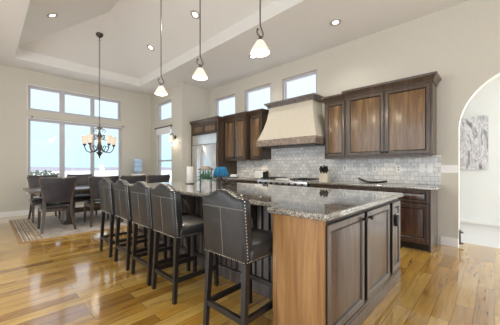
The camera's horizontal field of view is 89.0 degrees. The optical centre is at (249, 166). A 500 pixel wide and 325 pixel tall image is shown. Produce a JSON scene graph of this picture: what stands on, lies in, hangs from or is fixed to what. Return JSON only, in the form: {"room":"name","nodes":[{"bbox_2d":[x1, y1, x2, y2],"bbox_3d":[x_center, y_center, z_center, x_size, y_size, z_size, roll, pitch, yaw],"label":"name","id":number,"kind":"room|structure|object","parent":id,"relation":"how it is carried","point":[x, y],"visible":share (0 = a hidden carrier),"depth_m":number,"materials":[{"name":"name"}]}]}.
{"room":"kitchen","nodes":[
{"label":"kitchen","id":0,"kind":"room"},
{"bbox_2d":[0,64,150,211],"bbox_3d":[-5.677,-0.610,6.330,0.160,3.620,6.850,0,0,44],"label":"wall","id":1,"kind":"structure","parent":0,"point":[135,108],"depth_m":6.42,"materials":[{"name":"beige paint"}]},
{"bbox_2d":[0,205,83,217],"bbox_3d":[-5.668,1.133,6.211,0.018,0.135,6.690,0,0,44],"label":"baseboard","id":2,"kind":"structure","parent":1,"relation":"attached to","point":[20,212],"depth_m":6.22,"materials":[{"name":"white paint"}]},
{"bbox_2d":[26,118,120,193],"bbox_3d":[-4.809,-0.278,7.182,0.150,1.905,2.280,0,0,44],"label":"window","id":3,"kind":"structure","parent":1,"relation":"in","point":[61,124],"depth_m":6.92,"materials":[{"name":"plastic"}]},
{"bbox_2d":[28,85,119,120],"bbox_3d":[-4.848,-1.745,7.199,0.070,0.630,2.190,0,0,44],"label":"window","id":4,"kind":"structure","parent":1,"relation":"in","point":[62,94],"depth_m":6.97,"materials":[{"name":"plastic"}]},
{"bbox_2d":[27,84,121,187],"bbox_3d":[-4.782,-0.712,7.154,0.026,2.724,2.246,0,0,44],"label":"trim","id":5,"kind":"structure","parent":1,"relation":"attached to","point":[27,84],"depth_m":6.58,"materials":[{"name":"white paint"}]},
{"bbox_2d":[31,116,123,126],"bbox_3d":[-4.715,-1.260,7.168,0.065,0.040,2.190,0,0,44],"label":"curtain rod","id":6,"kind":"object","parent":1,"relation":"attached to","point":[31,116],"visible":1,"depth_m":7.01,"materials":[{"name":"metal"}]},
{"bbox_2d":[151,82,186,181],"bbox_3d":[-2.597,-0.610,8.009,1.950,3.620,0.160,0,0,44],"label":"wall","id":7,"kind":"structure","parent":0,"point":[177,94],"depth_m":7.52,"materials":[{"name":"beige paint"}]},
{"bbox_2d":[155,124,171,135],"bbox_3d":[-2.729,-1.150,7.987,1.040,0.250,0.055,0,0,44],"label":"roller shade","id":8,"kind":"object","parent":7,"relation":"attached to","point":[165,129],"visible":1,"depth_m":7.96,"materials":[{"name":"white fabric"}]},
{"bbox_2d":[158,135,170,174],"bbox_3d":[-2.679,-0.318,8.039,1.010,1.845,0.150,0,0,44],"label":"window","id":9,"kind":"structure","parent":7,"relation":"in","point":[159,136],"depth_m":8.36,"materials":[{"name":"plastic"}]},
{"bbox_2d":[158,100,170,121],"bbox_3d":[-2.651,-1.760,8.068,0.950,0.600,0.070,0,0,44],"label":"window","id":10,"kind":"structure","parent":7,"relation":"in","point":[169,101],"depth_m":8.33,"materials":[{"name":"plastic"}]},
{"bbox_2d":[169,133,175,140],"bbox_3d":[-2.276,-0.878,7.442,0.124,0.236,0.212,0,0,44],"label":"wall sconce","id":11,"kind":"object","parent":7,"relation":"attached to","point":[170,135],"visible":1,"depth_m":7.38,"materials":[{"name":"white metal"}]},
{"bbox_2d":[187,84,209,166],"bbox_3d":[-1.554,-0.610,7.803,0.160,3.620,0.990,0,0,44],"label":"wall","id":12,"kind":"structure","parent":0,"point":[198,98],"depth_m":7.60,"materials":[{"name":"beige paint"}]},
{"bbox_2d":[0,0,469,95],"bbox_3d":[-1.152,-2.860,2.552,11.600,0.880,7.680,0,0,44],"label":"ceiling","id":13,"kind":"structure","parent":0,"point":[66,45],"depth_m":5.20,"materials":[{"name":"white paint"}]},
{"bbox_2d":[47,13,57,17],"bbox_3d":[-3.713,-2.844,4.780,0.171,0.086,0.189,0,0,-39],"label":"recessed light","id":14,"kind":"object","parent":13,"relation":"in","point":[55,14],"visible":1,"depth_m":4.78,"materials":[{"name":"white"}]},
{"bbox_2d":[81,32,116,157],"bbox_3d":[-3.461,-1.638,5.899,0.723,2.876,0.704,0,0,44],"label":"chandelier","id":15,"kind":"object","parent":13,"relation":"hanging from","point":[109,139],"visible":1,"depth_m":5.84,"materials":[{"name":"brown metal"}]},
{"bbox_2d":[147,44,154,50],"bbox_3d":[-2.381,-2.863,6.107,0.189,0.086,0.171,0,0,37],"label":"recessed light","id":16,"kind":"object","parent":13,"relation":"in","point":[150,47],"visible":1,"depth_m":6.09,"materials":[{"name":"white"}]},
{"bbox_2d":[155,0,166,95],"bbox_3d":[-1.571,-2.229,4.496,0.212,1.881,0.212,0,0,44],"label":"pendant light","id":17,"kind":"object","parent":13,"relation":"hanging from","point":[160,90],"visible":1,"depth_m":4.50,"materials":[{"name":"white glass"}]},
{"bbox_2d":[190,10,199,18],"bbox_3d":[-1.033,-2.868,4.796,0.189,0.086,0.171,0,0,37],"label":"recessed light","id":18,"kind":"object","parent":13,"relation":"in","point":[194,15],"visible":1,"depth_m":4.79,"materials":[{"name":"white"}]},
{"bbox_2d":[193,0,206,79],"bbox_3d":[-0.721,-2.229,3.678,0.212,1.881,0.212,0,0,44],"label":"pendant light","id":19,"kind":"object","parent":13,"relation":"hanging from","point":[199,74],"visible":1,"depth_m":3.67,"materials":[{"name":"white glass"}]},
{"bbox_2d":[251,0,269,56],"bbox_3d":[0.115,-2.229,2.874,0.212,1.881,0.212,0,0,44],"label":"pendant light","id":20,"kind":"object","parent":13,"relation":"hanging from","point":[260,49],"visible":1,"depth_m":2.87,"materials":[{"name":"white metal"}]},
{"bbox_2d":[330,19,341,25],"bbox_3d":[1.432,-2.414,4.257,0.190,0.010,0.190,0,0,44],"label":"recessed light","id":21,"kind":"object","parent":13,"relation":"in","point":[334,22],"visible":1,"depth_m":4.25,"materials":[{"name":"white"}]},
{"bbox_2d":[0,210,499,324],"bbox_3d":[-1.078,1.300,2.737,11.750,0.200,8.050,0,0,44],"label":"floor","id":22,"kind":"structure","parent":0,"point":[66,280],"depth_m":2.45,"materials":[{"name":"brown wood"}]},
{"bbox_2d":[9,210,132,243],"bbox_3d":[-3.403,1.194,5.960,2.450,0.013,3.150,0,0,44],"label":"rug","id":23,"kind":"object","parent":22,"relation":"on","point":[25,231],"visible":0.56,"depth_m":5.00,"materials":[{"name":"beige fabric"}]},
{"bbox_2d":[27,174,60,222],"bbox_3d":[-4.657,0.683,5.772,0.608,1.007,0.576,0,0,44],"label":"dining chair","id":24,"kind":"object","parent":23,"relation":"on","point":[33,180],"visible":0.44,"depth_m":5.75,"materials":[{"name":"grey leather"}]},
{"bbox_2d":[37,176,77,233],"bbox_3d":[-3.702,0.683,4.867,0.608,1.007,0.576,0,0,44],"label":"dining chair","id":25,"kind":"object","parent":23,"relation":"on","point":[57,193],"visible":1,"depth_m":4.70,"materials":[{"name":"grey leather"}]},
{"bbox_2d":[66,174,96,217],"bbox_3d":[-4.151,0.683,6.298,0.608,1.007,0.576,0,0,44],"label":"dining chair","id":26,"kind":"object","parent":23,"relation":"on","point":[82,179],"visible":0.4,"depth_m":6.38,"materials":[{"name":"grey leather"}]},
{"bbox_2d":[23,182,146,224],"bbox_3d":[-3.423,0.811,5.889,1.140,0.750,2.660,0,0,44],"label":"dining table","id":27,"kind":"object","parent":23,"relation":"on","point":[79,189],"visible":0.28,"depth_m":5.25,"materials":[{"name":"brown wood"}]},
{"bbox_2d":[83,175,119,226],"bbox_3d":[-3.175,0.683,5.414,0.608,1.007,0.576,0,0,44],"label":"dining chair","id":28,"kind":"object","parent":23,"relation":"on","point":[94,202],"visible":0.5,"depth_m":5.15,"materials":[{"name":"grey leather"}]},
{"bbox_2d":[114,175,146,221],"bbox_3d":[-2.771,0.683,5.834,0.608,1.007,0.576,0,0,42],"label":"dining chair","id":29,"kind":"object","parent":23,"relation":"on","point":[131,179],"visible":0.24,"depth_m":5.62,"materials":[{"name":"grey leather"}]},
{"bbox_2d":[147,174,169,182],"bbox_3d":[-2.353,0.683,6.268,0.576,1.007,0.608,0,0,-45],"label":"dining chair","id":30,"kind":"object","parent":23,"relation":"on","point":[150,178],"visible":0.33,"depth_m":6.03,"materials":[{"name":"grey leather"}]},
{"bbox_2d":[99,178,146,257],"bbox_3d":[-1.839,0.674,3.685,0.444,1.051,0.534,0,0,44],"label":"bar stool","id":31,"kind":"object","parent":22,"relation":"on","point":[106,191],"visible":0.74,"depth_m":3.47,"materials":[{"name":"grey leather"}]},
{"bbox_2d":[131,159,144,175],"bbox_3d":[-3.535,0.470,8.065,0.380,1.460,0.320,0,0,44],"label":"water cooler","id":32,"kind":"object","parent":22,"relation":"on","point":[137,162],"visible":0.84,"depth_m":7.98,"materials":[{"name":"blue plastic"}]},
{"bbox_2d":[134,159,141,173],"bbox_3d":[-3.550,-0.020,8.079,0.248,0.480,0.250,0,0,44],"label":"bottle","id":33,"kind":"object","parent":32,"relation":"on","point":[137,162],"depth_m":7.98,"materials":[{"name":"blue"}]},
{"bbox_2d":[113,179,166,270],"bbox_3d":[-1.409,0.674,3.271,0.444,1.051,0.534,0,0,44],"label":"bar stool","id":34,"kind":"object","parent":22,"relation":"on","point":[122,198],"visible":0.67,"depth_m":3.06,"materials":[{"name":"grey leather"}]},
{"bbox_2d":[130,181,190,285],"bbox_3d":[-1.016,0.674,2.893,0.444,1.051,0.534,0,0,43],"label":"bar stool","id":35,"kind":"object","parent":22,"relation":"on","point":[140,192],"visible":0.7,"depth_m":2.71,"materials":[{"name":"grey leather"}]},
{"bbox_2d":[151,183,218,304],"bbox_3d":[-0.646,0.674,2.537,0.444,1.051,0.534,0,0,44],"label":"bar stool","id":36,"kind":"object","parent":22,"relation":"on","point":[168,219],"visible":0.91,"depth_m":2.35,"materials":[{"name":"grey leather"}]},
{"bbox_2d":[192,133,216,180],"bbox_3d":[-1.073,0.150,7.268,1.115,2.100,0.761,0,0,44],"label":"refrigerator","id":37,"kind":"object","parent":22,"relation":"on","point":[204,148],"visible":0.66,"depth_m":7.02,"materials":[{"name":"silver metal"}]},
{"bbox_2d":[138,195,272,299],"bbox_3d":[-0.352,0.761,3.596,3.226,0.878,1.475,0,0,44],"label":"kitchen island","id":38,"kind":"object","parent":22,"relation":"on","point":[230,269],"visible":0.05,"depth_m":2.62,"materials":[{"name":"brown wood"}]},
{"bbox_2d":[130,181,403,220],"bbox_3d":[-0.281,0.300,3.396,3.705,0.040,1.765,0,0,44],"label":"island countertop","id":39,"kind":"structure","parent":38,"relation":"on","point":[319,204],"depth_m":2.34,"materials":[{"name":"stone"}]},
{"bbox_2d":[185,165,194,183],"bbox_3d":[-1.001,0.125,4.238,0.150,0.310,0.150,0,0,44],"label":"paper towel roll","id":40,"kind":"object","parent":39,"relation":"on","point":[189,169],"visible":0.98,"depth_m":4.19,"materials":[{"name":"white paper"}]},
{"bbox_2d":[198,166,213,184],"bbox_3d":[-0.700,0.133,4.032,0.190,0.295,0.190,0,0,15],"label":"lantern","id":41,"kind":"object","parent":39,"relation":"on","point":[202,167],"visible":0.47,"depth_m":3.98,"materials":[{"name":"brown wood"}]},
{"bbox_2d":[196,168,218,186],"bbox_3d":[-0.632,0.144,3.730,0.368,0.271,0.334,0,0,1],"label":"planter","id":42,"kind":"object","parent":39,"relation":"on","point":[206,179],"visible":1,"depth_m":3.65,"materials":[{"name":"white ceramic"}]},
{"bbox_2d":[219,175,221,185],"bbox_3d":[-0.433,0.198,3.747,0.056,0.165,0.056,0,0,44],"label":"pepper mill","id":43,"kind":"object","parent":39,"relation":"on","point":[220,176],"visible":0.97,"depth_m":3.73,"materials":[{"name":"brown wood"}]},
{"bbox_2d":[216,176,237,184],"bbox_3d":[-0.373,0.217,3.967,0.390,0.126,0.390,0,0,44],"label":"cake stand","id":44,"kind":"object","parent":39,"relation":"on","point":[225,183],"visible":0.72,"depth_m":3.90,"materials":[{"name":"brown metal"}]},
{"bbox_2d":[213,167,228,176],"bbox_3d":[-0.452,0.075,3.967,0.250,0.155,0.245,0,0,-9],"label":"towel","id":45,"kind":"object","parent":44,"relation":"on","point":[218,171],"visible":0.91,"depth_m":3.88,"materials":[{"name":"blue fabric"}]},
{"bbox_2d":[189,116,236,180],"bbox_3d":[-1.047,-0.059,7.266,1.305,2.518,0.738,0,0,44],"label":"refrigerator surround","id":46,"kind":"object","parent":22,"relation":"on","point":[216,124],"visible":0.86,"depth_m":6.79,"materials":[{"name":"brown wood"}]},
{"bbox_2d":[222,179,238,182],"bbox_3d":[-0.336,0.761,6.653,0.660,0.878,0.634,0,0,44],"label":"base cabinet","id":47,"kind":"object","parent":22,"relation":"on","point":[223,180],"visible":0.05,"depth_m":6.39,"materials":[{"name":"brown wood"}]},
{"bbox_2d":[202,189,272,324],"bbox_3d":[-0.030,0.674,1.944,0.444,1.051,0.534,0,0,43],"label":"bar stool","id":48,"kind":"object","parent":22,"relation":"on","point":[229,232],"visible":0.9,"depth_m":1.75,"materials":[{"name":"grey leather"}]},
{"bbox_2d":[239,180,256,183],"bbox_3d":[0.136,0.761,6.199,0.640,0.878,0.634,0,0,44],"label":"base cabinet","id":49,"kind":"object","parent":22,"relation":"on","point":[240,181],"visible":0.06,"depth_m":6.00,"materials":[{"name":"brown wood"}]},
{"bbox_2d":[222,177,257,180],"bbox_3d":[-0.091,0.300,6.432,1.320,0.040,0.613,0,0,44],"label":"countertop","id":50,"kind":"structure","parent":49,"relation":"on","point":[238,178],"depth_m":6.20,"materials":[{"name":"stone"}]},
{"bbox_2d":[254,171,266,178],"bbox_3d":[0.258,0.183,6.067,0.318,0.194,0.184,0,0,44],"label":"toaster","id":51,"kind":"object","parent":50,"relation":"on","point":[257,174],"visible":0.94,"depth_m":5.99,"materials":[{"name":"white plastic"}]},
{"bbox_2d":[257,177,318,186],"bbox_3d":[0.819,0.719,5.495,1.280,0.962,0.677,0,0,44],"label":"range","id":52,"kind":"object","parent":22,"relation":"on","point":[301,182],"visible":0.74,"depth_m":5.27,"materials":[{"name":"silver metal"}]},
{"bbox_2d":[309,184,342,188],"bbox_3d":[1.554,0.761,4.835,0.655,0.878,0.634,0,0,44],"label":"base cabinet","id":53,"kind":"object","parent":22,"relation":"on","point":[310,185],"visible":0.08,"depth_m":4.62,"materials":[{"name":"brown wood"}]},
{"bbox_2d":[273,198,400,324],"bbox_3d":[0.905,0.761,2.255,0.445,0.878,1.690,0,0,44],"label":"base cabinet","id":54,"kind":"object","parent":22,"relation":"on","point":[337,271],"visible":0.91,"depth_m":1.74,"materials":[{"name":"wood"}]},
{"bbox_2d":[395,215,398,225],"bbox_3d":[1.488,0.540,2.573,0.025,0.110,0.065,0,0,44],"label":"outlet","id":55,"kind":"object","parent":54,"relation":"attached to","point":[396,216],"depth_m":2.55,"materials":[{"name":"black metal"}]},
{"bbox_2d":[343,186,382,191],"bbox_3d":[2.022,0.761,4.384,0.635,0.878,0.634,0,0,44],"label":"base cabinet","id":56,"kind":"object","parent":22,"relation":"on","point":[379,189],"visible":0.12,"depth_m":4.16,"materials":[{"name":"brown wood"}]},
{"bbox_2d":[383,188,437,252],"bbox_3d":[2.478,0.761,3.946,0.619,0.878,0.634,0,0,44],"label":"base cabinet","id":57,"kind":"object","parent":22,"relation":"on","point":[418,208],"visible":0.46,"depth_m":3.68,"materials":[{"name":"brown wood"}]},
{"bbox_2d":[308,181,442,189],"bbox_3d":[2.035,0.300,4.386,2.000,0.040,0.613,0,0,44],"label":"countertop","id":58,"kind":"structure","parent":57,"relation":"on","point":[343,183],"depth_m":4.07,"materials":[{"name":"stone"}]},
{"bbox_2d":[319,165,331,181],"bbox_3d":[1.461,0.119,4.980,0.170,0.322,0.238,0,0,44],"label":"knife block","id":59,"kind":"object","parent":58,"relation":"on","point":[325,175],"visible":0.99,"depth_m":4.94,"materials":[{"name":"beige wood"}]},
{"bbox_2d":[358,177,386,182],"bbox_3d":[2.094,0.230,4.369,0.470,0.100,0.228,0,0,41],"label":"tray","id":60,"kind":"object","parent":58,"relation":"on","point":[360,179],"visible":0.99,"depth_m":4.39,"materials":[{"name":"brown metal"}]},
{"bbox_2d":[210,0,499,247],"bbox_3d":[2.268,-0.610,4.701,9.650,3.620,0.160,0,0,44],"label":"wall","id":61,"kind":"structure","parent":0,"point":[460,42],"depth_m":3.95,"materials":[{"name":"beige paint"}]},
{"bbox_2d":[216,94,234,115],"bbox_3d":[-0.690,-1.740,7.554,0.910,0.680,0.070,0,0,44],"label":"window","id":62,"kind":"structure","parent":61,"relation":"in","point":[230,96],"depth_m":7.80,"materials":[{"name":"plastic"}]},
{"bbox_2d":[223,111,249,160],"bbox_3d":[-0.227,-0.751,6.629,0.860,1.193,0.518,0,0,44],"label":"upper cabinet","id":63,"kind":"object","parent":61,"relation":"attached to","point":[237,125],"visible":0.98,"depth_m":6.41,"materials":[{"name":"brown wood"}]},
{"bbox_2d":[246,84,270,111],"bbox_3d":[0.233,-1.740,6.667,0.930,0.680,0.070,0,0,44],"label":"window","id":64,"kind":"structure","parent":61,"relation":"in","point":[268,85],"depth_m":6.78,"materials":[{"name":"plastic"}]},
{"bbox_2d":[248,108,270,160],"bbox_3d":[0.262,-0.761,6.235,0.450,1.213,0.408,0,0,44],"label":"upper cabinet","id":65,"kind":"object","parent":61,"relation":"attached to","point":[258,117],"visible":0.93,"depth_m":6.12,"materials":[{"name":"brown wood"}]},
{"bbox_2d":[256,93,324,148],"bbox_3d":[0.890,-0.943,5.504,1.520,1.005,0.590,0,0,44],"label":"range hood","id":66,"kind":"object","parent":61,"relation":"attached to","point":[298,121],"visible":0.93,"depth_m":5.26,"materials":[{"name":"paint"}]},
{"bbox_2d":[283,70,316,98],"bbox_3d":[1.151,-1.740,5.783,0.920,0.680,0.070,0,0,44],"label":"window","id":67,"kind":"structure","parent":61,"relation":"in","point":[285,81],"depth_m":5.82,"materials":[{"name":"plastic"}]},
{"bbox_2d":[320,93,346,158],"bbox_3d":[1.671,-0.747,4.893,0.493,1.183,0.388,0,0,44],"label":"upper cabinet","id":68,"kind":"object","parent":61,"relation":"attached to","point":[335,105],"visible":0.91,"depth_m":4.75,"materials":[{"name":"brown wood"}]},
{"bbox_2d":[237,146,440,184],"bbox_3d":[1.294,-0.080,5.519,4.590,0.717,0.012,0,0,44],"label":"backsplash","id":69,"kind":"structure","parent":61,"relation":"attached to","point":[300,162],"depth_m":5.00,"materials":[{"name":"tile"}]},
{"bbox_2d":[396,165,400,171],"bbox_3d":[2.522,0.030,4.323,0.072,0.120,0.008,0,0,44],"label":"outlet","id":70,"kind":"object","parent":69,"relation":"attached to","point":[398,167],"visible":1,"depth_m":4.32,"materials":[{"name":"white plastic"}]},
{"bbox_2d":[419,165,424,172],"bbox_3d":[2.763,0.030,4.090,0.072,0.120,0.010,0,0,44],"label":"light switch","id":71,"kind":"object","parent":69,"relation":"attached to","point":[421,167],"visible":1,"depth_m":4.09,"materials":[{"name":"white plastic"}]},
{"bbox_2d":[427,165,432,172],"bbox_3d":[2.839,0.030,4.017,0.072,0.120,0.010,0,0,44],"label":"light switch","id":72,"kind":"object","parent":69,"relation":"attached to","point":[429,167],"visible":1,"depth_m":4.01,"materials":[{"name":"white plastic"}]},
{"bbox_2d":[341,71,440,157],"bbox_3d":[2.303,-0.761,4.264,1.405,1.213,0.418,0,0,44],"label":"upper cabinet","id":73,"kind":"object","parent":61,"relation":"attached to","point":[394,118],"visible":1,"depth_m":4.05,"materials":[{"name":"brown wood"}]},
{"bbox_2d":[440,236,458,247],"bbox_3d":[3.019,1.133,3.855,0.215,0.135,0.018,0,0,44],"label":"baseboard","id":74,"kind":"structure","parent":61,"relation":"attached to","point":[447,241],"depth_m":3.85,"materials":[{"name":"white paint"}]},
{"bbox_2d":[441,165,457,172],"bbox_3d":[3.022,0.031,3.857,0.192,0.108,0.010,0,0,44],"label":"light switch","id":75,"kind":"object","parent":61,"relation":"attached to","point":[444,168],"visible":1,"depth_m":3.85,"materials":[{"name":"white plastic"}]},
{"bbox_2d":[459,230,463,244],"bbox_3d":[3.185,1.060,3.832,0.056,0.220,0.044,0,0,44],"label":"bracket","id":76,"kind":"object","parent":61,"relation":"attached to","point":[460,231],"visible":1,"depth_m":3.83,"materials":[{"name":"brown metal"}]},
{"bbox_2d":[460,76,499,247],"bbox_3d":[4.506,0.450,3.637,4.950,4.700,1.410,0,0,44],"label":"wall","id":77,"kind":"structure","parent":0,"point":[479,189],"depth_m":4.63,"materials":[{"name":"paint"}]},
{"bbox_2d":[460,115,487,169],"bbox_3d":[4.146,-0.440,4.726,0.410,0.980,0.037,0,0,44],"label":"painting","id":78,"kind":"object","parent":77,"relation":"attached to","point":[473,130],"visible":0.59,"depth_m":4.70,"materials":[{"name":"grey fabric"}]},
{"bbox_2d":[460,219,499,226],"bbox_3d":[4.924,1.025,3.963,4.800,0.050,0.060,0,0,44],"label":"trim","id":79,"kind":"structure","parent":77,"relation":"attached to","point":[461,220],"depth_m":4.63,"materials":[{"name":"white paint"}]},
{"label":"outside","id":80,"kind":"structure","parent":0,"visible":0},
{"bbox_2d":[32,170,170,181],"bbox_3d":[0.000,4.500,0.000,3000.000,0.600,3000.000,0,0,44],"label":"ground","id":81,"kind":"structure","parent":80,"point":[163,172],"depth_m":194.36,"materials":[{"name":"white snow"}]},
{"bbox_2d":[31,170,58,175],"bbox_3d":[-9.242,2.155,11.312,1.565,4.091,1.563,0,0,44],"label":"shrub","id":82,"kind":"object","parent":81,"relation":"on","point":[37,172],"visible":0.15,"depth_m":11.27,"materials":[{"name":"green plant"}]},
{"bbox_2d":[31,167,170,170],"bbox_3d":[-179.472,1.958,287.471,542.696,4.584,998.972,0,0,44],"label":"hills","id":83,"kind":"structure","parent":81,"relation":"on","point":[32,168],"depth_m":294.31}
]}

